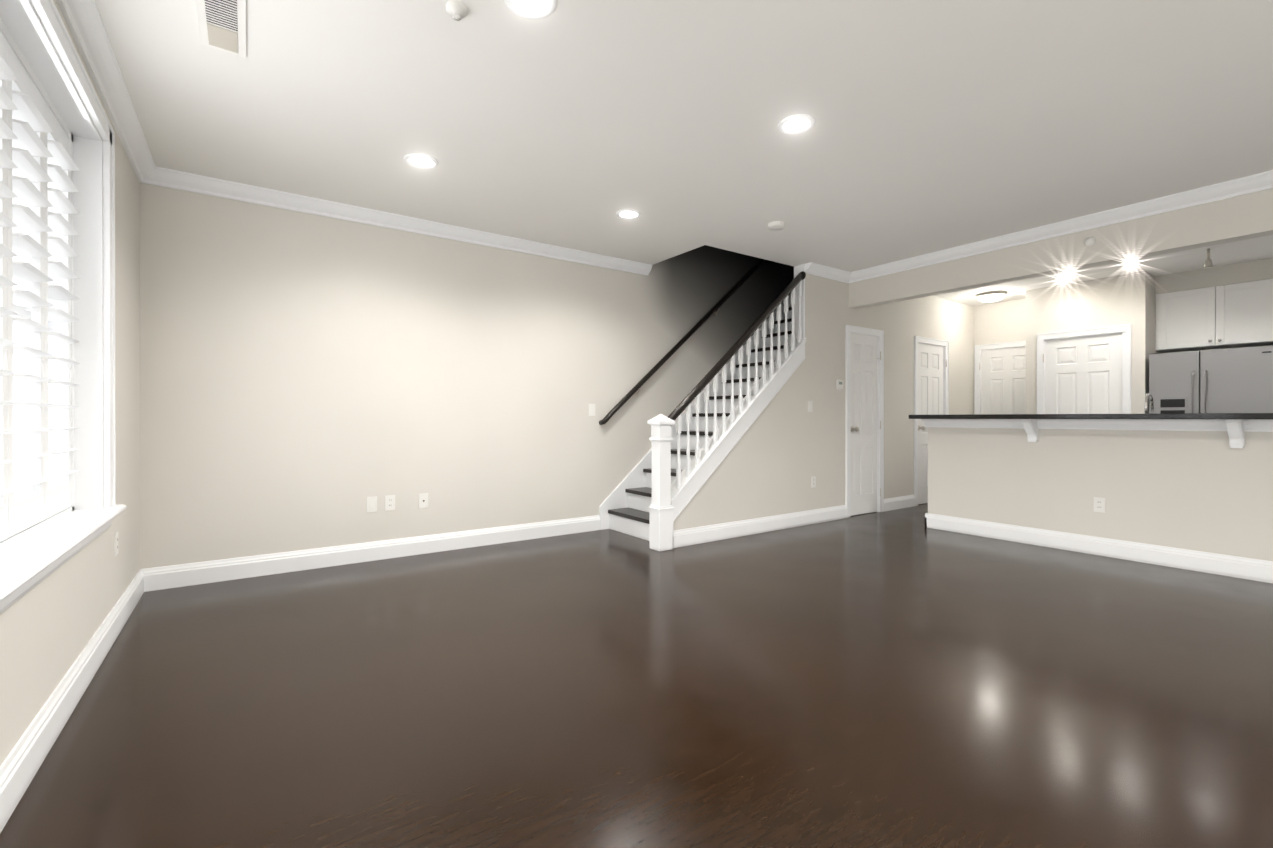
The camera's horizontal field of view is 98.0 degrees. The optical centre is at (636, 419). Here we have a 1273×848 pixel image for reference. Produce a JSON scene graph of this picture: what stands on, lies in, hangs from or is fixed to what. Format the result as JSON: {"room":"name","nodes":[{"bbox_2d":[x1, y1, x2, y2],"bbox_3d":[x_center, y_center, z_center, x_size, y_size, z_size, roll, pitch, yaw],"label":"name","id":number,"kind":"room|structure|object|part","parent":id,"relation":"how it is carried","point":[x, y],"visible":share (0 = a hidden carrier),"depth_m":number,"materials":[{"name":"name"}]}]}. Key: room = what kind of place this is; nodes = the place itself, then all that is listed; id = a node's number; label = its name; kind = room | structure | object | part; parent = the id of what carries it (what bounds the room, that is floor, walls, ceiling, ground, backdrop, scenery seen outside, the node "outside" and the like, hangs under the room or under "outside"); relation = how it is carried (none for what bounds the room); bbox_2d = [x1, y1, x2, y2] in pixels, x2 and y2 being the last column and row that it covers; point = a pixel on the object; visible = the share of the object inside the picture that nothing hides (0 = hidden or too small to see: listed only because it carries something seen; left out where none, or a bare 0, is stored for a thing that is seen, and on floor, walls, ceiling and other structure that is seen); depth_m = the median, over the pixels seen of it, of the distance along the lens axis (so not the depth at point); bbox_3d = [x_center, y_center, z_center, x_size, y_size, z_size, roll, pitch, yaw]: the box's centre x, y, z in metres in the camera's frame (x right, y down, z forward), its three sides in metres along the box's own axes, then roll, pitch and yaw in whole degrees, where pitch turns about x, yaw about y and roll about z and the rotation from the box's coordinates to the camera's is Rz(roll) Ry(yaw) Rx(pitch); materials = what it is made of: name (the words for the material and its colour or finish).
{"room":"empty living room","nodes":[
{"label":"empty living room","id":0,"kind":"room"},
{"bbox_2d":[0,0,139,765],"bbox_3d":[-1.224,-0.240,0.413,0.420,2.660,7.780,0,0,-35],"label":"wall","id":1,"kind":"structure","parent":0,"point":[51,623],"depth_m":2.47,"materials":[{"name":"beige paint"}]},
{"bbox_2d":[0,0,115,509],"bbox_3d":[-2.039,-0.465,1.618,0.432,1.825,2.260,0,0,-35],"label":"window","id":2,"kind":"structure","parent":1,"relation":"in","point":[94,332],"depth_m":2.53,"materials":[{"name":"white wood"}]},
{"bbox_3d":[-2.080,-0.437,1.589,0.060,1.708,2.086,0,0,-35],"label":"window sash","id":3,"kind":"part","parent":2,"relation":"part of","materials":[{"name":"white wood"}]},
{"bbox_2d":[0,17,79,549],"bbox_3d":[-1.978,-0.437,1.661,0.099,1.708,2.086,0,0,-35],"label":"window shutters","id":4,"kind":"object","parent":2,"relation":"attached to","point":[36,149],"visible":1,"depth_m":2.08,"materials":[{"name":"white wood"}]},
{"bbox_2d":[0,504,126,613],"bbox_3d":[-2.024,0.469,1.631,0.468,0.104,2.310,0,0,-35],"label":"window sill","id":5,"kind":"structure","parent":1,"relation":"attached to","point":[29,562],"depth_m":1.83,"materials":[{"name":"white wood"}]},
{"bbox_2d":[0,568,147,832],"bbox_3d":[-1.043,1.019,0.543,0.020,0.142,7.180,0,0,-35],"label":"baseboard","id":6,"kind":"structure","parent":1,"relation":"attached to","point":[26,757],"depth_m":1.91,"materials":[{"name":"white wood"}]},
{"bbox_2d":[56,0,159,185],"bbox_3d":[-1.023,-1.524,0.557,0.095,0.092,7.190,0,0,-35],"label":"crown molding","id":7,"kind":"structure","parent":1,"relation":"attached to","point":[82,18],"depth_m":2.48,"materials":[{"name":"white wood"}]},
{"bbox_2d":[114,531,117,556],"bbox_3d":[-2.652,0.634,2.822,0.008,0.116,0.072,0,0,-35],"label":"outlet","id":8,"kind":"object","parent":1,"relation":"attached to","point":[115,543],"visible":1,"depth_m":2.81,"materials":[{"name":"white plastic"}]},
{"bbox_2d":[139,182,793,568],"bbox_3d":[0.541,-1.574,6.160,9.920,5.300,0.200,0,0,-35],"label":"wall","id":9,"kind":"structure","parent":0,"point":[309,380],"depth_m":4.28,"materials":[{"name":"paint"}]},
{"bbox_2d":[367,496,376,511],"bbox_3d":[-2.024,0.651,4.234,0.072,0.116,0.010,0,0,-35],"label":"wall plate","id":10,"kind":"object","parent":9,"relation":"attached to","point":[371,504],"visible":1,"depth_m":4.23,"materials":[{"name":"white plastic"}]},
{"bbox_2d":[148,515,599,590],"bbox_3d":[-1.723,1.009,4.441,3.330,0.142,0.020,0,0,-35],"label":"baseboard","id":11,"kind":"structure","parent":9,"relation":"attached to","point":[181,575],"depth_m":4.14,"materials":[{"name":"white wood"}]},
{"bbox_2d":[385,495,394,510],"bbox_3d":[-1.919,0.651,4.309,0.072,0.116,0.008,0,0,-35],"label":"electrical outlet","id":12,"kind":"object","parent":9,"relation":"attached to","point":[389,502],"visible":1,"depth_m":4.31,"materials":[{"name":"white plastic"}]},
{"bbox_2d":[160,167,652,275],"bbox_3d":[-1.431,-1.534,4.601,3.840,0.092,0.085,0,0,-35],"label":"crown molding","id":13,"kind":"structure","parent":9,"relation":"attached to","point":[169,178],"depth_m":4.21,"materials":[{"name":"white wood"}]},
{"bbox_2d":[419,493,427,507],"bbox_3d":[-1.712,0.655,4.450,0.072,0.116,0.016,0,0,-35],"label":"outlet","id":14,"kind":"object","parent":9,"relation":"attached to","point":[423,500],"visible":1,"depth_m":4.45,"materials":[{"name":"white plastic"}]},
{"bbox_2d":[589,404,594,415],"bbox_3d":[-0.429,-0.092,5.353,0.072,0.116,0.010,0,0,-35],"label":"light switch","id":15,"kind":"object","parent":9,"relation":"attached to","point":[591,409],"visible":1,"depth_m":5.35,"materials":[{"name":"white plastic"}]},
{"bbox_2d":[599,259,764,424],"bbox_3d":[1.112,-1.490,6.385,3.561,3.092,0.089,0,0,-35],"label":"handrail","id":16,"kind":"object","parent":9,"relation":"attached to","point":[650,373],"visible":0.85,"depth_m":5.85,"materials":[{"name":"brown wood"}]},
{"bbox_2d":[0,503,1272,847],"bbox_3d":[2.589,1.144,3.096,10.100,0.120,7.780,0,0,-35],"label":"floor","id":17,"kind":"structure","parent":0,"point":[898,679],"depth_m":2.11,"materials":[{"name":"brown wood"}]},
{"bbox_2d":[599,271,805,551],"bbox_3d":[1.480,-0.506,6.050,3.910,3.165,1.060,0,0,-35],"label":"staircase","id":18,"kind":"structure","parent":17,"relation":"on","point":[655,490],"depth_m":5.22,"materials":[{"name":"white wood"}]},
{"bbox_2d":[1149,346,1272,413],"bbox_3d":[5.978,0.185,5.686,0.814,1.745,0.915,0,0,-35],"label":"fridge","id":19,"kind":"object","parent":17,"relation":"on","point":[1235,380],"visible":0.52,"depth_m":5.46,"materials":[{"name":"silver metal"}]},
{"bbox_3d":[4.806,0.624,3.577,0.638,0.916,5.400,0,0,-35],"label":"base cabinet","id":20,"kind":"object","parent":17,"relation":"on","visible":0},
{"bbox_2d":[1144,392,1153,413],"bbox_3d":[4.124,-0.026,4.416,0.209,0.379,0.106,0,0,-35],"label":"faucet","id":21,"kind":"object","parent":20,"relation":"on","point":[1148,395],"visible":0.65,"depth_m":4.41,"materials":[{"name":"silver metal"}]},
{"bbox_2d":[95,0,1272,305],"bbox_3d":[2.589,-1.701,3.089,10.100,0.250,7.780,0,0,-35],"label":"ceiling","id":22,"kind":"structure","parent":0,"point":[939,124],"depth_m":2.86,"materials":[{"name":"paint"}]},
{"bbox_2d":[195,0,245,57],"bbox_3d":[-1.634,-1.568,2.181,0.155,0.012,0.430,0,0,-35],"label":"air vent","id":23,"kind":"object","parent":22,"relation":"attached to","point":[222,25],"visible":1,"depth_m":2.19,"materials":[{"name":"white plastic"}]},
{"bbox_2d":[404,153,437,168],"bbox_3d":[-1.313,-1.573,3.373,0.195,0.009,0.195,0,0,10],"label":"recessed light","id":24,"kind":"object","parent":22,"relation":"in","point":[419,160],"depth_m":3.36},
{"bbox_2d":[446,0,467,20],"bbox_3d":[-0.688,-1.555,2.118,0.079,0.037,0.079,0,0,43],"label":"smoke detector","id":25,"kind":"object","parent":22,"relation":"attached to","point":[457,10],"depth_m":2.11,"materials":[{"name":"white plastic"}]},
{"bbox_2d":[504,0,555,18],"bbox_3d":[-0.399,-1.569,2.072,0.195,0.009,0.195,0,0,10],"label":"recessed light","id":26,"kind":"object","parent":22,"relation":"in","point":[529,9],"depth_m":2.11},
{"bbox_2d":[616,209,640,218],"bbox_3d":[-0.061,-1.575,4.252,0.195,0.009,0.195,0,0,10],"label":"recessed light","id":27,"kind":"object","parent":22,"relation":"in","point":[625,213],"depth_m":4.24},
{"bbox_2d":[768,221,784,230],"bbox_3d":[1.129,-1.561,4.470,0.131,0.037,0.131,0,0,31],"label":"smoke detector","id":28,"kind":"object","parent":22,"relation":"attached to","point":[775,225],"depth_m":4.43,"materials":[{"name":"white plastic"}]},
{"bbox_2d":[777,114,815,133],"bbox_3d":[0.853,-1.572,2.951,0.195,0.009,0.195,0,0,10],"label":"recessed light","id":29,"kind":"object","parent":22,"relation":"in","point":[791,124],"depth_m":2.94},
{"bbox_2d":[975,291,1006,301],"bbox_3d":[4.485,-1.538,7.001,0.340,0.096,0.340,0,0,-35],"label":"flush-mount light","id":30,"kind":"object","parent":22,"relation":"attached to","point":[992,296],"visible":1,"depth_m":6.90,"materials":[{"name":"white glass"}]},
{"bbox_2d":[849,188,1272,308],"bbox_3d":[4.161,-1.398,3.583,0.140,0.360,6.180,0,0,-35],"label":"beam","id":31,"kind":"structure","parent":22,"relation":"attached to","point":[1239,218],"depth_m":4.35,"materials":[{"name":"beige paint"}]},
{"bbox_2d":[852,170,1272,281],"bbox_3d":[4.070,-1.531,3.525,0.095,0.092,6.190,0,0,-35],"label":"crown molding","id":32,"kind":"structure","parent":31,"relation":"attached to","point":[1261,181],"depth_m":4.29,"materials":[{"name":"white wood"}]},
{"bbox_2d":[1063,271,1076,273],"bbox_3d":[4.661,-1.580,5.951,0.119,0.007,0.119,0,0,-44],"label":"recessed light","id":33,"kind":"object","parent":22,"relation":"in","point":[1070,272],"depth_m":5.95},
{"bbox_2d":[1084,237,1095,245],"bbox_3d":[3.543,-1.390,4.323,0.011,0.070,0.070,0,0,-35],"label":"smoke detector","id":34,"kind":"object","parent":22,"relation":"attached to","point":[1089,241],"depth_m":4.32,"materials":[{"name":"white plastic"}]},
{"bbox_2d":[1123,261,1138,263],"bbox_3d":[4.983,-1.579,5.578,0.119,0.007,0.119,0,0,-44],"label":"recessed light","id":35,"kind":"object","parent":22,"relation":"in","point":[1129,262],"depth_m":5.57,"materials":[{"name":"white glass"}]},
{"bbox_2d":[1203,248,1213,268],"bbox_3d":[5.308,-1.494,5.134,0.070,0.175,0.068,0,0,-35],"label":"sprinkler head","id":36,"kind":"object","parent":22,"relation":"attached to","point":[1208,263],"visible":1,"depth_m":5.12},
{"bbox_2d":[673,274,973,530],"bbox_3d":[2.523,-0.254,6.285,5.578,2.660,0.120,0,0,-35],"label":"wall","id":37,"kind":"structure","parent":0,"point":[787,446],"depth_m":5.84,"materials":[{"name":"beige paint"}]},
{"bbox_2d":[673,505,846,547],"bbox_3d":[1.286,0.966,5.333,2.450,0.224,0.020,0,0,-35],"label":"baseboard","id":38,"kind":"structure","parent":37,"relation":"attached to","point":[709,533],"depth_m":5.20,"materials":[{"name":"white wood"}]},
{"bbox_2d":[794,264,804,338],"bbox_3d":[1.673,-1.194,5.686,0.014,0.778,0.132,0,0,-35],"label":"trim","id":39,"kind":"structure","parent":37,"relation":"attached to","point":[798,269],"depth_m":5.68,"materials":[{"name":"white wood"}]},
{"bbox_2d":[808,401,812,411],"bbox_3d":[1.790,-0.133,5.690,0.072,0.116,0.010,0,0,-35],"label":"light switch","id":40,"kind":"object","parent":37,"relation":"attached to","point":[810,406],"visible":1,"depth_m":5.68,"materials":[{"name":"white plastic"}]},
{"bbox_2d":[811,476,815,487],"bbox_3d":[1.831,0.647,5.722,0.072,0.116,0.008,0,0,-35],"label":"outlet","id":41,"kind":"object","parent":37,"relation":"attached to","point":[813,481],"visible":1,"depth_m":5.72,"materials":[{"name":"white plastic"}]},
{"bbox_2d":[805,262,851,282],"bbox_3d":[2.000,-1.537,5.788,0.640,0.092,0.085,0,0,-35],"label":"crown molding","id":42,"kind":"structure","parent":37,"relation":"attached to","point":[811,268],"depth_m":5.78,"materials":[{"name":"white wood"}]},
{"bbox_2d":[836,379,842,389],"bbox_3d":[2.188,-0.373,5.959,0.100,0.116,0.027,0,0,-35],"label":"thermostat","id":43,"kind":"object","parent":37,"relation":"attached to","point":[839,384],"visible":1,"depth_m":5.94,"materials":[{"name":"white plastic"}]},
{"bbox_2d":[845,325,883,517],"bbox_3d":[2.547,0.023,6.283,0.712,2.106,0.132,0,0,-35],"label":"door frame","id":44,"kind":"structure","parent":37,"relation":"attached to","point":[878,334],"depth_m":6.29,"materials":[{"name":"white wood"}]},
{"bbox_2d":[850,333,880,515],"bbox_3d":[2.584,0.055,6.244,0.576,2.030,0.113,0,0,-35],"label":"door","id":45,"kind":"structure","parent":37,"relation":"in","point":[863,485],"depth_m":6.26,"materials":[{"name":"white wood"}]},
{"bbox_2d":[884,495,914,511],"bbox_3d":[3.155,1.004,6.647,0.700,0.142,0.020,0,0,-35],"label":"baseboard","id":46,"kind":"structure","parent":37,"relation":"attached to","point":[907,501],"depth_m":6.63,"materials":[{"name":"white wood"}]},
{"bbox_2d":[914,336,948,505],"bbox_3d":[3.750,0.021,7.128,0.832,2.106,0.132,0,0,-35],"label":"door frame","id":47,"kind":"structure","parent":37,"relation":"attached to","point":[931,341],"depth_m":6.88,"materials":[{"name":"white wood"}]},
{"bbox_2d":[918,343,946,503],"bbox_3d":[3.787,0.053,7.089,0.696,2.030,0.113,0,0,-35],"label":"door","id":48,"kind":"structure","parent":37,"relation":"in","point":[930,379],"depth_m":7.06,"materials":[{"name":"white wood"}]},
{"bbox_2d":[974,298,1025,346],"bbox_3d":[5.023,-0.257,7.473,0.120,2.660,0.810,0,0,-35],"label":"wall","id":49,"kind":"structure","parent":0,"point":[1001,322],"depth_m":7.50,"materials":[{"name":"beige paint"}]},
{"bbox_2d":[974,340,1025,413],"bbox_3d":[5.013,0.020,7.460,0.132,2.106,0.794,0,0,-35],"label":"door frame","id":50,"kind":"structure","parent":49,"relation":"attached to","point":[977,379],"depth_m":7.70,"materials":[{"name":"white wood"}]},
{"bbox_2d":[979,346,1025,413],"bbox_3d":[4.970,0.052,7.428,0.113,2.030,0.676,0,0,-35],"label":"door","id":51,"kind":"structure","parent":49,"relation":"in","point":[1003,380],"depth_m":7.48,"materials":[{"name":"white wood"}]},
{"bbox_2d":[1026,271,1163,413],"bbox_3d":[5.423,-0.255,6.582,0.750,2.660,1.110,0,0,-35],"label":"wall","id":52,"kind":"structure","parent":0,"point":[1125,299],"depth_m":6.21,"materials":[{"name":"beige paint"}]},
{"bbox_2d":[1043,332,1121,413],"bbox_3d":[5.107,0.054,6.364,0.113,2.030,0.736,0,0,-35],"label":"door","id":53,"kind":"structure","parent":52,"relation":"in","point":[1083,374],"depth_m":6.35,"materials":[{"name":"white wood"}]},
{"bbox_2d":[1037,324,1130,413],"bbox_3d":[5.155,0.022,6.388,0.132,2.106,0.872,0,0,-35],"label":"door frame","id":54,"kind":"structure","parent":52,"relation":"attached to","point":[1125,330],"depth_m":6.21,"materials":[{"name":"white wood"}]},
{"bbox_2d":[928,427,1272,560],"bbox_3d":[4.503,0.543,3.345,0.120,1.080,5.390,0,0,-35],"label":"wall","id":55,"kind":"structure","parent":0,"point":[1208,491],"depth_m":4.31,"materials":[{"name":"beige paint"}]},
{"bbox_2d":[909,413,1272,418],"bbox_3d":[4.408,-0.019,3.314,0.470,0.040,5.430,0,0,-35],"label":"bar","id":56,"kind":"object","parent":55,"relation":"on","point":[1143,416],"visible":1,"depth_m":4.16,"materials":[{"name":"black stone"}]},
{"bbox_2d":[921,419,1272,447],"bbox_3d":[4.411,0.100,3.314,0.305,0.195,5.445,0,0,-35],"label":"trim","id":57,"kind":"structure","parent":55,"relation":"attached to","point":[1236,429],"depth_m":4.26,"materials":[{"name":"white wood"}]},
{"bbox_2d":[925,513,1272,582],"bbox_3d":[4.448,1.012,3.320,0.040,0.142,5.410,0,0,-35],"label":"baseboard","id":58,"kind":"structure","parent":55,"relation":"attached to","point":[1213,563],"depth_m":4.30,"materials":[{"name":"white wood"}]},
{"bbox_2d":[1094,497,1104,512],"bbox_3d":[3.682,0.680,4.401,0.008,0.116,0.072,0,0,-35],"label":"outlet","id":59,"kind":"object","parent":55,"relation":"attached to","point":[1099,504],"visible":1,"depth_m":4.40,"materials":[{"name":"white plastic"}]},
{"bbox_2d":[1155,258,1272,293],"bbox_3d":[7.123,-1.480,4.491,0.370,0.200,4.260,0,0,-35],"label":"wall","id":60,"kind":"structure","parent":0,"point":[1256,270],"depth_m":5.75,"materials":[{"name":"beige paint"}]},
{"bbox_2d":[1164,345,1272,352],"bbox_3d":[6.521,-0.253,5.733,0.330,2.660,7.380,0,0,-35],"label":"wall","id":61,"kind":"structure","parent":0,"point":[1219,348],"depth_m":5.98,"materials":[{"name":"beige paint"}]},
{"bbox_2d":[1155,279,1272,351],"bbox_3d":[6.169,-1.072,5.809,0.376,0.618,1.005,0,0,-35],"label":"upper cabinet","id":62,"kind":"object","parent":61,"relation":"attached to","point":[1230,315],"depth_m":5.74,"materials":[{"name":"white wood"}]},
{"bbox_2d":[1271,279,1272,342],"bbox_3d":[6.565,-1.071,5.246,0.376,0.618,0.639,0,0,-35],"label":"upper cabinet","id":63,"kind":"object","parent":61,"relation":"attached to","point":[1271,279],"depth_m":5.42,"materials":[{"name":"white wood"}]}
]}

